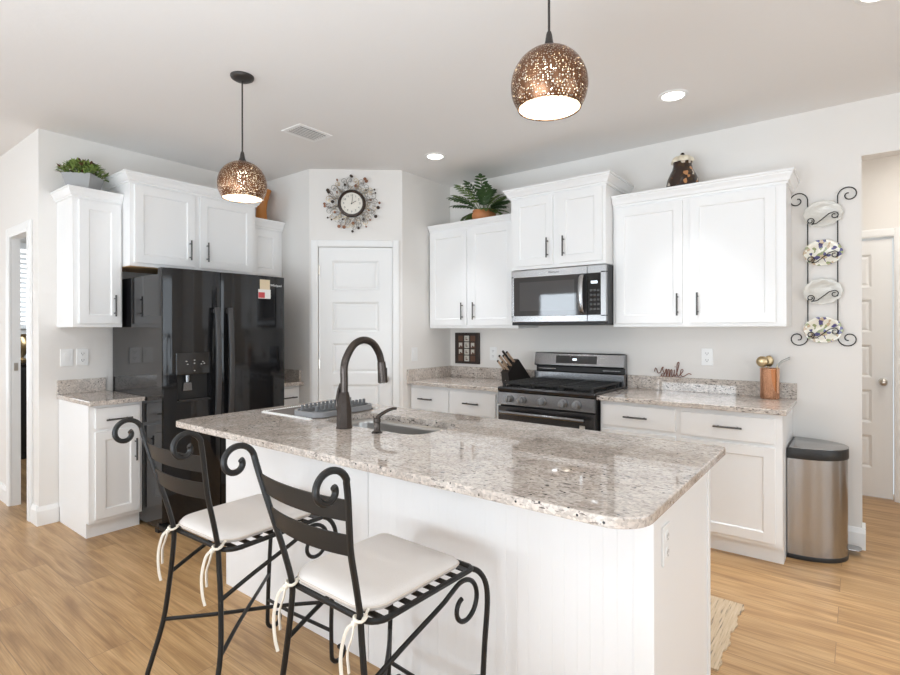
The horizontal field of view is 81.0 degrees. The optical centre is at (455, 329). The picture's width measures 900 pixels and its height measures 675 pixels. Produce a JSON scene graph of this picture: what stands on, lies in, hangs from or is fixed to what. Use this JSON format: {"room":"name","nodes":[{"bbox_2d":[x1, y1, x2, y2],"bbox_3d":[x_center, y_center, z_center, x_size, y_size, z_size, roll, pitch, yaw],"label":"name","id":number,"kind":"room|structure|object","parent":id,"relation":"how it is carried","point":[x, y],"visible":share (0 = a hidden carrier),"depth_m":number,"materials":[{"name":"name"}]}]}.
{"room":"kitchen","nodes":[
{"label":"kitchen","id":0,"kind":"room"},
{"bbox_2d":[0,133,33,502],"bbox_3d":[-4.901,-0.010,5.225,4.880,2.750,0.055,0,0,37],"label":"wall","id":1,"kind":"structure","parent":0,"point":[16,165],"depth_m":4.10,"materials":[{"name":"white paint"}]},
{"bbox_2d":[31,503,38,525],"bbox_3d":[-2.938,1.295,3.679,0.128,0.130,0.016,0,0,37],"label":"baseboard","id":2,"kind":"structure","parent":1,"relation":"attached to","point":[33,506],"depth_m":3.67,"materials":[{"name":"white paint"}]},
{"bbox_2d":[20,237,26,358],"bbox_3d":[-3.519,-0.013,5.550,3.080,2.750,2.012,0,0,37],"label":"wall","id":3,"kind":"structure","parent":0,"point":[23,331],"depth_m":6.05,"materials":[{"name":"white paint"}]},
{"bbox_2d":[0,482,5,503],"bbox_3d":[-5.170,1.301,5.387,4.250,0.130,0.016,0,0,37],"label":"baseboard","id":4,"kind":"structure","parent":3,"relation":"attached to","point":[2,486],"depth_m":4.15,"materials":[{"name":"white paint"}]},
{"bbox_2d":[21,243,25,328],"bbox_3d":[-4.932,-0.494,6.034,0.050,0.980,0.980,0,0,37],"label":"window","id":5,"kind":"structure","parent":3,"relation":"in","point":[23,245],"depth_m":6.02,"materials":[{"name":"white"}]},
{"bbox_2d":[33,128,256,520],"bbox_3d":[-2.372,-0.015,4.416,0.120,2.750,1.844,0,0,37],"label":"wall","id":6,"kind":"structure","parent":0,"point":[50,149],"depth_m":3.72,"materials":[{"name":"white paint"}]},
{"bbox_2d":[6,219,32,521],"bbox_3d":[-3.219,0.293,3.924,0.610,2.135,0.077,0,0,37],"label":"door frame","id":7,"kind":"structure","parent":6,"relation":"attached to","point":[26,227],"depth_m":4.05,"materials":[{"name":"white paint"}]},
{"bbox_2d":[36,503,58,526],"bbox_3d":[-2.847,1.295,3.679,0.016,0.130,0.126,0,0,37],"label":"baseboard","id":8,"kind":"structure","parent":6,"relation":"attached to","point":[47,514],"depth_m":3.67,"materials":[{"name":"white paint"}]},
{"bbox_2d":[60,349,72,365],"bbox_3d":[-2.782,0.204,3.772,0.011,0.122,0.076,0,0,37],"label":"light switch","id":9,"kind":"object","parent":6,"relation":"attached to","point":[66,355],"visible":1,"depth_m":3.77,"materials":[{"name":"white plastic"}]},
{"bbox_2d":[57,377,105,394],"bbox_3d":[-2.721,0.413,3.839,0.020,0.100,0.301,0,0,37],"label":"backsplash","id":10,"kind":"structure","parent":6,"relation":"attached to","point":[71,386],"depth_m":3.83,"materials":[{"name":"stone"}]},
{"bbox_2d":[76,349,88,365],"bbox_3d":[-2.724,0.204,3.849,0.009,0.122,0.076,0,0,37],"label":"power outlet","id":11,"kind":"object","parent":6,"relation":"attached to","point":[82,355],"visible":1,"depth_m":3.85,"materials":[{"name":"white plastic"}]},
{"bbox_2d":[50,184,123,326],"bbox_3d":[-2.595,-0.485,3.719,0.375,0.944,0.336,0,0,37],"label":"upper cabinet","id":12,"kind":"object","parent":6,"relation":"attached to","point":[89,221],"visible":1,"depth_m":3.63,"materials":[{"name":"white paint"}]},
{"bbox_2d":[56,157,108,189],"bbox_3d":[-2.616,-1.081,3.702,0.288,0.251,0.282,0,0,-8],"label":"greenery","id":13,"kind":"object","parent":12,"relation":"on","point":[88,177],"visible":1,"depth_m":3.62,"materials":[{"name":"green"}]},
{"bbox_2d":[101,169,263,274],"bbox_3d":[-2.146,-0.774,4.199,0.505,0.659,1.068,0,0,37],"label":"upper cabinet","id":14,"kind":"object","parent":6,"relation":"attached to","point":[171,223],"visible":0.97,"depth_m":3.96,"materials":[{"name":"white paint"}]},
{"bbox_2d":[267,169,450,407],"bbox_3d":[-0.925,-0.018,4.876,1.796,2.750,0.576,0,0,-5],"label":"wall","id":15,"kind":"structure","parent":0,"point":[410,203],"depth_m":4.66,"materials":[{"name":"white paint"}]},
{"bbox_2d":[255,217,284,277],"bbox_3d":[-1.799,-0.712,4.764,0.370,0.510,0.343,0,0,37],"label":"upper cabinet","id":16,"kind":"object","parent":15,"relation":"attached to","point":[268,233],"visible":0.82,"depth_m":4.69,"materials":[{"name":"white paint"}]},
{"bbox_2d":[256,189,270,218],"bbox_3d":[-1.779,-1.119,4.832,0.176,0.312,0.176,0,0,37],"label":"vase","id":17,"kind":"object","parent":16,"relation":"on","point":[261,210],"visible":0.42,"depth_m":4.80,"materials":[{"name":"orange ceramic"}]},
{"bbox_2d":[284,369,300,380],"bbox_3d":[-1.702,0.411,4.697,0.598,0.100,0.340,0,0,37],"label":"backsplash","id":18,"kind":"structure","parent":15,"relation":"attached to","point":[289,374],"depth_m":4.69,"materials":[{"name":"stone"}]},
{"bbox_2d":[323,174,380,232],"bbox_3d":[-0.898,-1.091,4.581,0.496,0.505,0.032,0,0,-3],"label":"wall clock","id":19,"kind":"object","parent":15,"relation":"attached to","point":[351,203],"visible":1,"depth_m":4.58,"materials":[{"name":"brown"}]},
{"bbox_2d":[318,247,392,405],"bbox_3d":[-0.875,0.316,4.590,0.650,2.060,0.106,0,0,-3],"label":"door","id":20,"kind":"structure","parent":15,"relation":"in","point":[356,284],"depth_m":4.61,"materials":[{"name":"white paint"}]},
{"bbox_2d":[311,240,399,406],"bbox_3d":[-0.869,0.291,4.591,0.760,2.131,0.022,0,0,-3],"label":"trim","id":21,"kind":"structure","parent":15,"relation":"attached to","point":[315,244],"depth_m":4.58,"materials":[{"name":"white paint"}]},
{"bbox_2d":[412,347,417,360],"bbox_3d":[-0.365,0.225,4.744,0.011,0.122,0.076,0,0,37],"label":"light switch","id":22,"kind":"object","parent":15,"relation":"attached to","point":[414,349],"visible":1,"depth_m":4.74,"materials":[{"name":"white plastic"}]},
{"bbox_2d":[407,366,534,380],"bbox_3d":[0.147,0.407,4.620,0.969,0.100,0.632,0,0,37],"label":"backsplash","id":23,"kind":"structure","parent":15,"relation":"attached to","point":[443,371],"depth_m":4.91,"materials":[{"name":"stone"}]},
{"bbox_2d":[0,0,899,186],"bbox_3d":[-2.547,-1.441,2.282,12.440,0.100,10.620,0,0,37],"label":"ceiling","id":24,"kind":"structure","parent":0,"point":[393,84],"depth_m":2.87,"materials":[{"name":"white paint"}]},
{"bbox_2d":[217,71,266,202],"bbox_3d":[-1.174,-1.056,2.904,0.258,0.676,0.258,0,0,37],"label":"pendant lamp","id":25,"kind":"object","parent":24,"relation":"hanging from","point":[241,177],"visible":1,"depth_m":2.83,"materials":[{"name":"brown metal"}]},
{"bbox_2d":[281,123,331,141],"bbox_3d":[-1.052,-1.390,3.742,0.210,0.008,0.280,0,0,37],"label":"ceiling vent","id":26,"kind":"object","parent":24,"relation":"in","point":[302,131],"visible":1,"depth_m":3.73,"materials":[{"name":"white metal"}]},
{"bbox_2d":[425,153,445,159],"bbox_3d":[-0.162,-1.392,4.247,0.170,0.007,0.170,0,0,37],"label":"recessed light","id":27,"kind":"object","parent":24,"relation":"in","point":[432,156],"visible":1,"depth_m":4.25,"materials":[{"name":"white paint"}]},
{"bbox_2d":[511,0,587,120],"bbox_3d":[0.312,-1.066,1.756,0.254,0.664,0.254,0,0,37],"label":"pendant lamp","id":28,"kind":"object","parent":24,"relation":"hanging from","point":[549,69],"visible":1,"depth_m":1.67,"materials":[{"name":"brown metal"}]},
{"bbox_2d":[658,89,688,101],"bbox_3d":[1.303,-1.395,3.151,0.170,0.007,0.170,0,0,37],"label":"recessed light","id":29,"kind":"object","parent":24,"relation":"in","point":[673,95],"visible":1,"depth_m":3.15,"materials":[{"name":"white paint"}]},
{"bbox_2d":[854,0,883,4],"bbox_3d":[1.757,-1.397,2.181,0.170,0.007,0.170,0,0,37],"label":"recessed light","id":30,"kind":"object","parent":24,"relation":"in","point":[863,2],"visible":1,"depth_m":2.24,"materials":[{"name":"white paint"}]},
{"bbox_2d":[0,459,899,674],"bbox_3d":[-2.542,1.409,2.281,12.440,0.100,10.620,0,0,37],"label":"floor","id":31,"kind":"structure","parent":0,"point":[71,603],"depth_m":2.53,"materials":[{"name":"brown wood"}]},
{"bbox_2d":[21,362,26,458],"bbox_3d":[-4.671,0.860,5.830,0.626,1.010,0.990,0,0,37],"label":"base cabinet","id":32,"kind":"object","parent":31,"relation":"on","point":[23,364],"visible":0.03,"depth_m":5.52,"materials":[{"name":"black"}]},
{"bbox_2d":[21,334,26,361],"bbox_3d":[-4.717,0.205,5.694,0.200,0.300,0.200,0,0,37],"label":"urn","id":33,"kind":"object","parent":32,"relation":"on","point":[23,336],"visible":0.25,"depth_m":5.67,"materials":[{"name":"gold metal"}]},
{"bbox_2d":[59,399,141,538],"bbox_3d":[-2.467,0.926,3.670,0.627,0.866,0.318,0,0,37],"label":"base cabinet","id":34,"kind":"object","parent":31,"relation":"on","point":[100,477],"visible":0.8,"depth_m":3.51,"materials":[{"name":"white paint"}]},
{"bbox_2d":[56,377,144,406],"bbox_3d":[-2.470,0.427,3.662,0.634,0.130,0.329,0,0,37],"label":"countertop","id":35,"kind":"structure","parent":34,"relation":"on","point":[90,392],"depth_m":3.72,"materials":[{"name":"stone"}]},
{"bbox_2d":[113,267,283,534],"bbox_3d":[-1.937,0.476,4.042,0.904,1.764,0.926,0,0,37],"label":"refrigerator","id":36,"kind":"object","parent":31,"relation":"on","point":[192,343],"visible":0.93,"depth_m":3.68,"materials":[{"name":"black metal"}]},
{"bbox_2d":[258,289,270,298],"bbox_3d":[-1.456,-0.268,4.019,0.004,0.070,0.103,0,0,37],"label":"magnet","id":37,"kind":"object","parent":36,"relation":"attached to","point":[262,293],"visible":1,"depth_m":4.02,"materials":[{"name":"white paper"}]},
{"bbox_2d":[260,279,269,289],"bbox_3d":[-1.455,-0.325,4.026,0.002,0.105,0.085,0,0,37],"label":"note","id":38,"kind":"object","parent":36,"relation":"attached to","point":[264,284],"visible":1,"depth_m":4.03,"materials":[{"name":"beige paper"}]},
{"bbox_2d":[112,418,345,674],"bbox_3d":[-0.829,0.833,2.006,0.448,1.032,0.698,0,0,36],"label":"bar stool","id":39,"kind":"object","parent":31,"relation":"on","point":[239,520],"visible":0.8,"depth_m":1.91,"materials":[{"name":"black metal"}]},
{"bbox_2d":[180,494,309,542],"bbox_3d":[-0.814,0.722,2.040,0.354,0.042,0.384,0,0,36],"label":"seat cushion","id":40,"kind":"object","parent":39,"relation":"on","point":[239,520],"depth_m":1.94,"materials":[{"name":"white fabric"}]},
{"bbox_2d":[284,385,298,405],"bbox_3d":[-1.687,0.925,4.688,0.627,0.866,0.333,0,0,37],"label":"base cabinet","id":41,"kind":"object","parent":31,"relation":"on","point":[291,393],"visible":0.13,"depth_m":4.58,"materials":[{"name":"white paint"}]},
{"bbox_2d":[284,369,303,386],"bbox_3d":[-1.687,0.426,4.686,0.634,0.130,0.340,0,0,37],"label":"countertop","id":42,"kind":"structure","parent":41,"relation":"on","point":[292,377],"depth_m":4.66,"materials":[{"name":"stone"}]},
{"bbox_2d":[220,442,489,674],"bbox_3d":[-0.254,0.832,1.566,0.448,1.032,0.698,0,0,39],"label":"bar stool","id":43,"kind":"object","parent":31,"relation":"on","point":[369,575],"visible":1,"depth_m":1.48,"materials":[{"name":"black metal"}]},
{"bbox_2d":[299,533,457,610],"bbox_3d":[-0.237,0.721,1.599,0.354,0.042,0.384,0,0,39],"label":"seat cushion","id":44,"kind":"object","parent":43,"relation":"on","point":[390,568],"depth_m":1.53,"materials":[{"name":"white fabric"}]},
{"bbox_2d":[411,385,500,418],"bbox_3d":[0.145,0.921,4.623,0.957,0.866,0.627,0,0,37],"label":"base cabinet","id":45,"kind":"object","parent":31,"relation":"on","point":[479,403],"visible":0.24,"depth_m":4.38,"materials":[{"name":"white paint"}]},
{"bbox_2d":[407,366,534,391],"bbox_3d":[0.146,0.422,4.619,0.969,0.130,0.634,0,0,37],"label":"countertop","id":46,"kind":"structure","parent":45,"relation":"on","point":[460,377],"depth_m":4.78,"materials":[{"name":"stone"}]},
{"bbox_2d":[501,359,530,383],"bbox_3d":[0.525,0.354,4.485,0.323,0.206,0.080,0,0,-44],"label":"knife block","id":47,"kind":"object","parent":46,"relation":"on","point":[516,371],"visible":0.63,"depth_m":4.41,"materials":[{"name":"black wood"}]},
{"bbox_2d":[502,350,511,362],"bbox_3d":[0.433,0.233,4.403,0.125,0.115,0.025,0,0,-44],"label":"knife","id":48,"kind":"object","parent":47,"relation":"in","point":[503,352],"visible":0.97,"depth_m":4.39,"materials":[{"name":"black plastic"}]},
{"bbox_2d":[502,355,511,365],"bbox_3d":[0.431,0.264,4.368,0.117,0.108,0.025,0,0,-43],"label":"knife","id":49,"kind":"object","parent":47,"relation":"in","point":[503,356],"visible":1,"depth_m":4.35,"materials":[{"name":"beige wood"}]},
{"bbox_2d":[226,439,710,674],"bbox_3d":[-0.111,0.918,2.422,2.230,0.870,0.751,0,0,37],"label":"kitchen island","id":50,"kind":"object","parent":31,"relation":"on","point":[568,597],"visible":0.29,"depth_m":1.77,"materials":[{"name":"white paint"}]},
{"bbox_2d":[176,399,725,528],"bbox_3d":[-0.185,0.468,2.329,2.321,0.029,1.014,0,0,37],"label":"island countertop","id":51,"kind":"structure","parent":50,"relation":"on","point":[598,478],"depth_m":1.87,"materials":[{"name":"stone"}]},
{"bbox_2d":[262,401,377,419],"bbox_3d":[-0.754,0.451,2.953,0.427,0.008,0.476,0,0,37],"label":"drying mat","id":52,"kind":"object","parent":51,"relation":"on","point":[289,412],"visible":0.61,"depth_m":2.89,"materials":[{"name":"grey"}]},
{"bbox_2d":[294,397,371,417],"bbox_3d":[-0.663,0.423,2.888,0.230,0.055,0.430,0,0,33],"label":"dish rack","id":53,"kind":"object","parent":52,"relation":"on","point":[328,409],"visible":0.71,"depth_m":2.79,"materials":[{"name":"grey plastic"}]},
{"bbox_2d":[335,336,387,428],"bbox_3d":[-0.449,0.245,2.526,0.097,0.419,0.309,0,0,37],"label":"kitchen faucet","id":54,"kind":"object","parent":51,"relation":"on","point":[342,402],"visible":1,"depth_m":2.42,"materials":[{"name":"grey metal"}]},
{"bbox_2d":[372,407,396,433],"bbox_3d":[-0.317,0.402,2.334,0.048,0.105,0.122,0,0,45],"label":"soap dispenser","id":55,"kind":"object","parent":51,"relation":"on","point":[377,419],"visible":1,"depth_m":2.30,"materials":[{"name":"grey metal"}]},
{"bbox_2d":[352,418,444,434],"bbox_3d":[-0.322,0.591,2.559,0.706,0.214,0.386,0,0,37],"label":"sink","id":56,"kind":"object","parent":51,"relation":"in","point":[385,425],"visible":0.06,"depth_m":2.74,"materials":[{"name":"silver metal"}]},
{"bbox_2d":[662,521,669,567],"bbox_3d":[0.621,0.632,1.548,0.009,0.115,0.070,0,0,37],"label":"power outlet","id":57,"kind":"object","parent":50,"relation":"attached to","point":[666,528],"visible":1,"depth_m":1.53,"materials":[{"name":"white plastic"}]},
{"bbox_2d":[665,530,669,541],"bbox_3d":[0.623,0.608,1.546,0.004,0.033,0.034,0,0,37],"label":"socket","id":58,"kind":"object","parent":57,"relation":"attached to","point":[667,532],"depth_m":1.54,"materials":[{"name":"grey plastic"}]},
{"bbox_2d":[665,547,669,558],"bbox_3d":[0.623,0.656,1.546,0.004,0.033,0.034,0,0,37],"label":"socket","id":59,"kind":"object","parent":57,"relation":"attached to","point":[667,549],"depth_m":1.54,"materials":[{"name":"grey plastic"}]},
{"bbox_2d":[497,352,626,430],"bbox_3d":[0.815,0.774,4.050,0.780,1.158,0.720,0,0,37],"label":"gas range","id":60,"kind":"object","parent":31,"relation":"on","point":[563,390],"visible":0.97,"depth_m":3.94,"materials":[{"name":"black"}]},
{"bbox_2d":[498,384,623,398],"bbox_3d":[0.808,0.457,4.041,0.780,0.035,0.571,0,0,37],"label":"cooktop","id":61,"kind":"object","parent":60,"relation":"in","point":[522,390],"depth_m":3.83,"materials":[{"name":"black metal"}]},
{"bbox_2d":[601,401,792,564],"bbox_3d":[1.588,0.918,3.517,1.071,0.866,0.632,0,0,37],"label":"base cabinet","id":62,"kind":"object","parent":31,"relation":"on","point":[748,485],"visible":0.56,"depth_m":3.12,"materials":[{"name":"white paint"}]},
{"bbox_2d":[597,375,796,415],"bbox_3d":[1.593,0.419,3.512,1.104,0.130,0.634,0,0,37],"label":"countertop","id":63,"kind":"structure","parent":62,"relation":"on","point":[699,393],"depth_m":3.56,"materials":[{"name":"stone"}]},
{"bbox_2d":[654,362,691,376],"bbox_3d":[1.604,0.297,3.890,0.265,0.114,0.016,0,0,37],"label":"ornament","id":64,"kind":"object","parent":63,"relation":"on","point":[666,371],"visible":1,"depth_m":3.90,"materials":[{"name":"orange metal"}]},
{"bbox_2d":[760,367,779,398],"bbox_3d":[2.054,0.353,3.441,0.116,0.198,0.116,0,0,37],"label":"copper canister","id":65,"kind":"object","parent":63,"relation":"on","point":[769,378],"visible":0.98,"depth_m":3.40,"materials":[{"name":"brown metal"}]},
{"bbox_2d":[756,356,768,367],"bbox_3d":[2.006,0.311,3.441,0.070,0.270,0.048,0,0,37],"label":"ladle","id":66,"kind":"object","parent":65,"relation":"in","point":[761,361],"visible":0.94,"depth_m":3.42,"materials":[{"name":"gold metal"}]},
{"bbox_2d":[766,356,773,368],"bbox_3d":[2.066,0.310,3.469,0.054,0.273,0.023,0,0,37],"label":"serving spoon","id":67,"kind":"object","parent":65,"relation":"in","point":[770,359],"visible":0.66,"depth_m":3.46,"materials":[{"name":"gold metal"}]},
{"bbox_2d":[711,596,743,671],"bbox_3d":[0.622,1.348,2.778,1.521,0.008,0.615,0,0,37],"label":"runner rug","id":68,"kind":"object","parent":31,"relation":"on","point":[725,613],"visible":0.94,"depth_m":2.39,"materials":[{"name":"fabric"}]},
{"bbox_2d":[787,436,861,562],"bbox_3d":[2.224,1.023,3.170,0.354,0.653,0.404,0,0,37],"label":"trash can","id":69,"kind":"object","parent":31,"relation":"on","point":[817,469],"visible":1,"depth_m":3.06,"materials":[{"name":"silver metal"}]},
{"bbox_2d":[450,92,899,527],"bbox_3d":[2.273,-0.026,3.469,5.991,2.750,0.120,0,0,37],"label":"wall","id":70,"kind":"structure","parent":0,"point":[826,148],"depth_m":3.45,"materials":[{"name":"white paint"}]},
{"bbox_2d":[455,333,479,363],"bbox_3d":[0.114,0.183,5.027,0.284,0.296,0.028,0,0,37],"label":"wall plaque","id":71,"kind":"object","parent":70,"relation":"attached to","point":[467,345],"visible":1,"depth_m":5.01,"materials":[{"name":"black wood"}]},
{"bbox_2d":[427,213,537,327],"bbox_3d":[0.222,-0.479,4.722,0.950,0.943,0.380,0,0,37],"label":"upper cabinet","id":72,"kind":"object","parent":70,"relation":"attached to","point":[471,273],"visible":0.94,"depth_m":4.59,"materials":[{"name":"white paint"}]},
{"bbox_2d":[446,173,510,220],"bbox_3d":[0.210,-1.123,4.631,0.594,0.353,0.469,0,0,37],"label":"foliage","id":73,"kind":"object","parent":72,"relation":"on","point":[485,190],"visible":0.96,"depth_m":4.60,"materials":[{"name":"green plant"}]},
{"bbox_2d":[472,208,495,218],"bbox_3d":[0.255,-0.999,4.684,0.217,0.105,0.217,0,0,37],"label":"pot","id":74,"kind":"object","parent":72,"relation":"on","point":[476,214],"depth_m":4.60,"materials":[{"name":"brown ceramic"}]},
{"bbox_2d":[490,347,496,359],"bbox_3d":[0.350,0.226,4.859,0.076,0.122,0.009,0,0,37],"label":"power outlet","id":75,"kind":"object","parent":70,"relation":"attached to","point":[493,350],"visible":1,"depth_m":4.85,"materials":[{"name":"white plastic"}]},
{"bbox_2d":[503,170,633,270],"bbox_3d":[0.880,-0.787,4.140,0.883,0.640,0.505,0,0,37],"label":"upper cabinet","id":76,"kind":"object","parent":70,"relation":"attached to","point":[568,222],"visible":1,"depth_m":3.92,"materials":[{"name":"white paint"}]},
{"bbox_2d":[511,264,613,325],"bbox_3d":[0.879,-0.246,4.138,0.783,0.432,0.503,0,0,37],"label":"microwave","id":77,"kind":"object","parent":76,"relation":"attached to","point":[577,295],"visible":0.99,"depth_m":3.94,"materials":[{"name":"grey metal"}]},
{"bbox_2d":[611,167,799,326],"bbox_3d":[1.679,-0.489,3.611,1.118,0.946,0.375,0,0,37],"label":"upper cabinet","id":78,"kind":"object","parent":70,"relation":"attached to","point":[718,252],"visible":1,"depth_m":3.45,"materials":[{"name":"white paint"}]},
{"bbox_2d":[666,153,698,186],"bbox_3d":[1.591,-1.097,3.687,0.216,0.276,0.216,0,0,37],"label":"ceramic jar","id":79,"kind":"object","parent":78,"relation":"on","point":[682,173],"visible":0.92,"depth_m":3.62,"materials":[{"name":"brown ceramic"}]},
{"bbox_2d":[701,348,712,365],"bbox_3d":[1.794,0.198,3.754,0.076,0.122,0.009,0,0,37],"label":"power outlet","id":80,"kind":"object","parent":70,"relation":"attached to","point":[706,353],"visible":1,"depth_m":3.75,"materials":[{"name":"white plastic"}]},
{"bbox_2d":[628,375,796,398],"bbox_3d":[1.780,0.403,3.755,1.104,0.100,0.020,0,0,37],"label":"backsplash","id":81,"kind":"structure","parent":70,"relation":"attached to","point":[717,386],"depth_m":3.74,"materials":[{"name":"stone"}]},
{"bbox_2d":[791,187,856,345],"bbox_3d":[2.319,-0.387,3.327,0.350,0.988,0.031,0,0,37],"label":"plate rack","id":82,"kind":"object","parent":70,"relation":"attached to","point":[844,187],"visible":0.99,"depth_m":3.31,"materials":[{"name":"black metal"}]},
{"bbox_2d":[803,239,842,265],"bbox_3d":[2.320,-0.482,3.325,0.210,0.162,0.022,0,0,38],"label":"plate","id":83,"kind":"object","parent":82,"relation":"attached to","point":[817,249],"visible":1,"depth_m":3.33,"materials":[{"name":"multicoloured ceramic"}]},
{"bbox_2d":[803,317,843,342],"bbox_3d":[2.321,0.005,3.325,0.210,0.162,0.022,0,0,38],"label":"plate","id":84,"kind":"object","parent":82,"relation":"in","point":[818,325],"visible":1,"depth_m":3.33,"materials":[{"name":"multicoloured ceramic"}]},
{"bbox_2d":[803,200,843,226],"bbox_3d":[2.319,-0.728,3.325,0.213,0.170,0.022,0,0,38],"label":"plate","id":85,"kind":"object","parent":82,"relation":"attached to","point":[817,211],"visible":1,"depth_m":3.33,"materials":[{"name":"white ceramic"}]},
{"bbox_2d":[803,278,843,304],"bbox_3d":[2.321,-0.238,3.325,0.213,0.170,0.022,0,0,38],"label":"plate","id":86,"kind":"object","parent":82,"relation":"attached to","point":[820,287],"visible":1,"depth_m":3.33,"materials":[{"name":"white ceramic"}]},
{"bbox_2d":[848,526,865,550],"bbox_3d":[2.352,1.284,3.324,0.376,0.130,0.016,0,0,37],"label":"baseboard","id":87,"kind":"structure","parent":70,"relation":"attached to","point":[856,535],"depth_m":3.23,"materials":[{"name":"white paint"}]},
{"bbox_2d":[862,155,899,252],"bbox_3d":[3.131,-0.027,3.693,3.100,2.750,1.280,0,0,37],"label":"wall","id":88,"kind":"structure","parent":0,"point":[880,176],"depth_m":4.17,"materials":[{"name":"white paint"}]},
{"bbox_2d":[862,238,892,499],"bbox_3d":[3.119,0.313,4.347,0.760,2.050,0.106,0,0,37],"label":"door","id":89,"kind":"structure","parent":88,"relation":"in","point":[877,255],"depth_m":4.18,"materials":[{"name":"white paint"}]},
{"bbox_2d":[862,227,899,502],"bbox_3d":[3.116,0.279,4.346,0.906,2.137,0.022,0,0,37],"label":"trim","id":90,"kind":"structure","parent":88,"relation":"attached to","point":[889,232],"depth_m":4.09,"materials":[{"name":"white paint"}]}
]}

